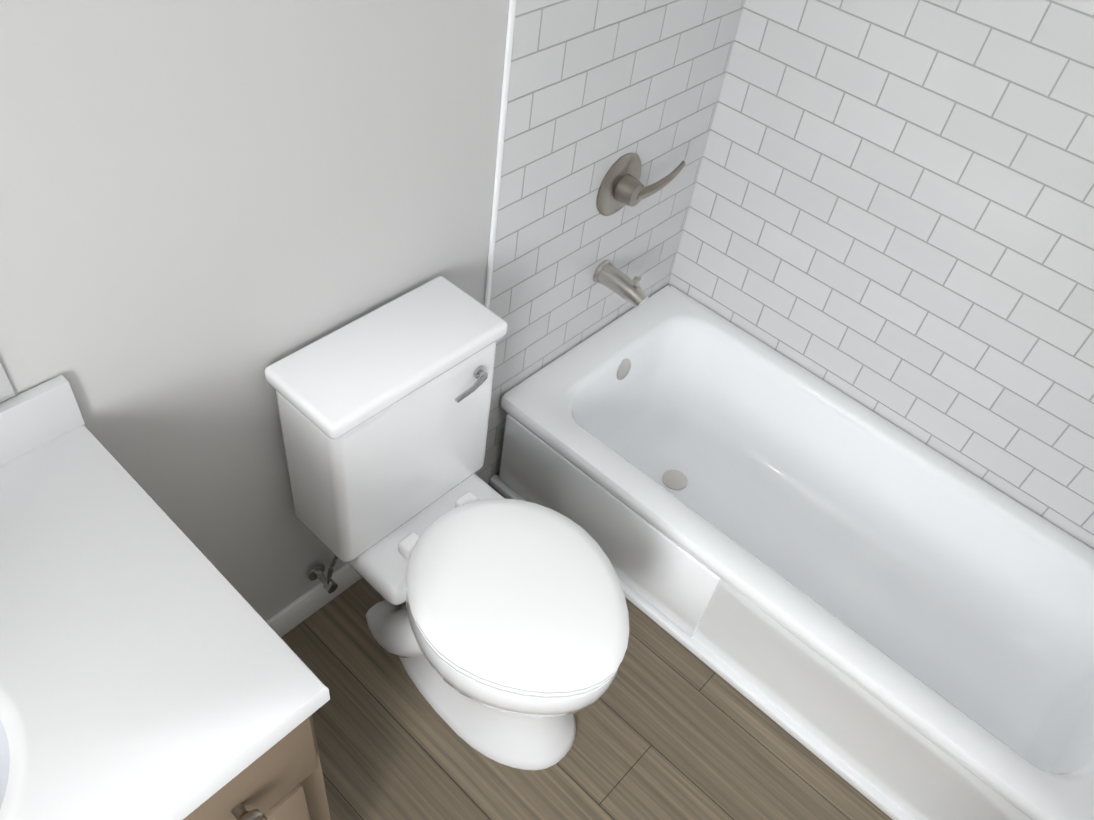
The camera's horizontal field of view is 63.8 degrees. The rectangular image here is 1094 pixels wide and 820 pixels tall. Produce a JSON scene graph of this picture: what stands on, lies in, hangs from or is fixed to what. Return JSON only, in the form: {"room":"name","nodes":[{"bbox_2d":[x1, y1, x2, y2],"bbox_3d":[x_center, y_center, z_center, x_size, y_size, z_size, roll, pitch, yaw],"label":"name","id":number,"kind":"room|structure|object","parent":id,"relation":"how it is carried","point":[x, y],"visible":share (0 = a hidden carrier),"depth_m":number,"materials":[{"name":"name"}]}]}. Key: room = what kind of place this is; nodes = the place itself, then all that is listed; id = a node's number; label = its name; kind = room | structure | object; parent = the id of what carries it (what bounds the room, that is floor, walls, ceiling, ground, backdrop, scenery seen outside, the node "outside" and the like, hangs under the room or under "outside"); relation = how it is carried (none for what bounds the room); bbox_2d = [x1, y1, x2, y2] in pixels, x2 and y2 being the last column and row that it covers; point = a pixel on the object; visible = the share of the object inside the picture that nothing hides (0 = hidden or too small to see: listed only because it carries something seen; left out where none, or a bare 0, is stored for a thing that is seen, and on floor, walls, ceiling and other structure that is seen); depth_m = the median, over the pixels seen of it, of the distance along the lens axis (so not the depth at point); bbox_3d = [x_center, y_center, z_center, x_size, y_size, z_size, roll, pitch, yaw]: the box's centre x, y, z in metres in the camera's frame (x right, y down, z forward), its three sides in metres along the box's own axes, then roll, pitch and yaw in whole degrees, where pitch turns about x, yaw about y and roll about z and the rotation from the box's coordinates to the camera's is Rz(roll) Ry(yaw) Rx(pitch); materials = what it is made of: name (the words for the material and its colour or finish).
{"room":"bathroom","nodes":[
{"label":"bathroom","id":0,"kind":"room"},
{"bbox_2d":[0,0,508,620],"bbox_3d":[-0.981,0.081,0.914,0.120,2.080,4.290,37,52,24],"label":"wall","id":1,"kind":"structure","parent":0,"point":[210,210],"depth_m":1.27,"materials":[{"name":"grey paint"}]},
{"bbox_2d":[0,362,14,401],"bbox_3d":[-0.954,-0.070,0.602,0.005,0.782,0.913,37,52,24],"label":"mirror","id":2,"kind":"object","parent":1,"relation":"attached to","point":[6,391],"visible":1,"depth_m":1.12,"materials":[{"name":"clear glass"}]},
{"bbox_2d":[266,563,361,636],"bbox_3d":[-0.475,0.394,2.079,0.012,0.090,0.812,37,52,24],"label":"baseboard","id":3,"kind":"structure","parent":1,"relation":"attached to","point":[296,612],"depth_m":2.01,"materials":[{"name":"white paint"}]},
{"bbox_2d":[484,0,516,308],"bbox_3d":[-0.084,-0.485,1.595,0.008,2.080,0.012,37,52,24],"label":"wall tile edge","id":4,"kind":"structure","parent":1,"relation":"attached to","point":[505,83],"depth_m":1.59,"materials":[{"name":"white ceramic"}]},
{"bbox_2d":[475,0,745,483],"bbox_3d":[0.176,-0.670,1.812,0.008,2.080,0.760,37,52,24],"label":"wall tile","id":5,"kind":"structure","parent":1,"relation":"attached to","point":[598,89],"depth_m":1.89,"materials":[{"name":"white tile"}]},
{"bbox_2d":[593,260,647,307],"bbox_3d":[0.186,-0.308,2.135,0.140,0.076,0.062,37,52,24],"label":"tub spout","id":6,"kind":"object","parent":5,"relation":"attached to","point":[608,274],"visible":1,"depth_m":2.12,"materials":[{"name":"silver metal"}]},
{"bbox_2d":[597,153,685,215],"bbox_3d":[0.211,-0.499,1.988,0.086,0.152,0.204,37,52,24],"label":"shower valve","id":7,"kind":"object","parent":5,"relation":"attached to","point":[621,186],"visible":1,"depth_m":1.96,"materials":[{"name":"silver metal"}]},
{"bbox_2d":[281,483,891,819],"bbox_3d":[-0.479,1.246,1.373,1.920,0.060,4.370,37,52,24],"label":"floor","id":8,"kind":"structure","parent":0,"point":[669,726],"depth_m":1.90,"materials":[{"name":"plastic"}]},
{"bbox_2d":[0,375,330,819],"bbox_3d":[-0.825,0.677,1.126,0.584,0.995,0.988,37,52,24],"label":"bathroom vanity","id":9,"kind":"object","parent":8,"relation":"on","point":[153,666],"visible":1,"depth_m":1.02,"materials":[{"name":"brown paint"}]},
{"bbox_2d":[264,276,628,769],"bbox_3d":[-0.135,0.301,1.713,0.680,0.822,0.400,37,52,24],"label":"toilet","id":10,"kind":"object","parent":8,"relation":"on","point":[502,632],"visible":1,"depth_m":1.60,"materials":[{"name":"white ceramic"}]},
{"bbox_2d":[489,285,1093,819],"bbox_3d":[0.643,0.329,2.141,1.500,0.345,0.696,37,52,24],"label":"bathtub","id":11,"kind":"object","parent":8,"relation":"on","point":[887,617],"visible":0.98,"depth_m":2.12,"materials":[{"name":"white ceramic"}]},
{"bbox_3d":[1.024,-0.464,1.751,1.520,2.080,0.120,37,52,24],"label":"wall","id":12,"kind":"structure","parent":0,"visible":0},
{"bbox_2d":[668,0,1093,549],"bbox_3d":[0.981,-0.434,1.715,1.504,2.080,0.008,37,52,24],"label":"wall tile","id":13,"kind":"structure","parent":12,"relation":"attached to","point":[890,216],"depth_m":1.94,"materials":[{"name":"white tile"}]}
]}

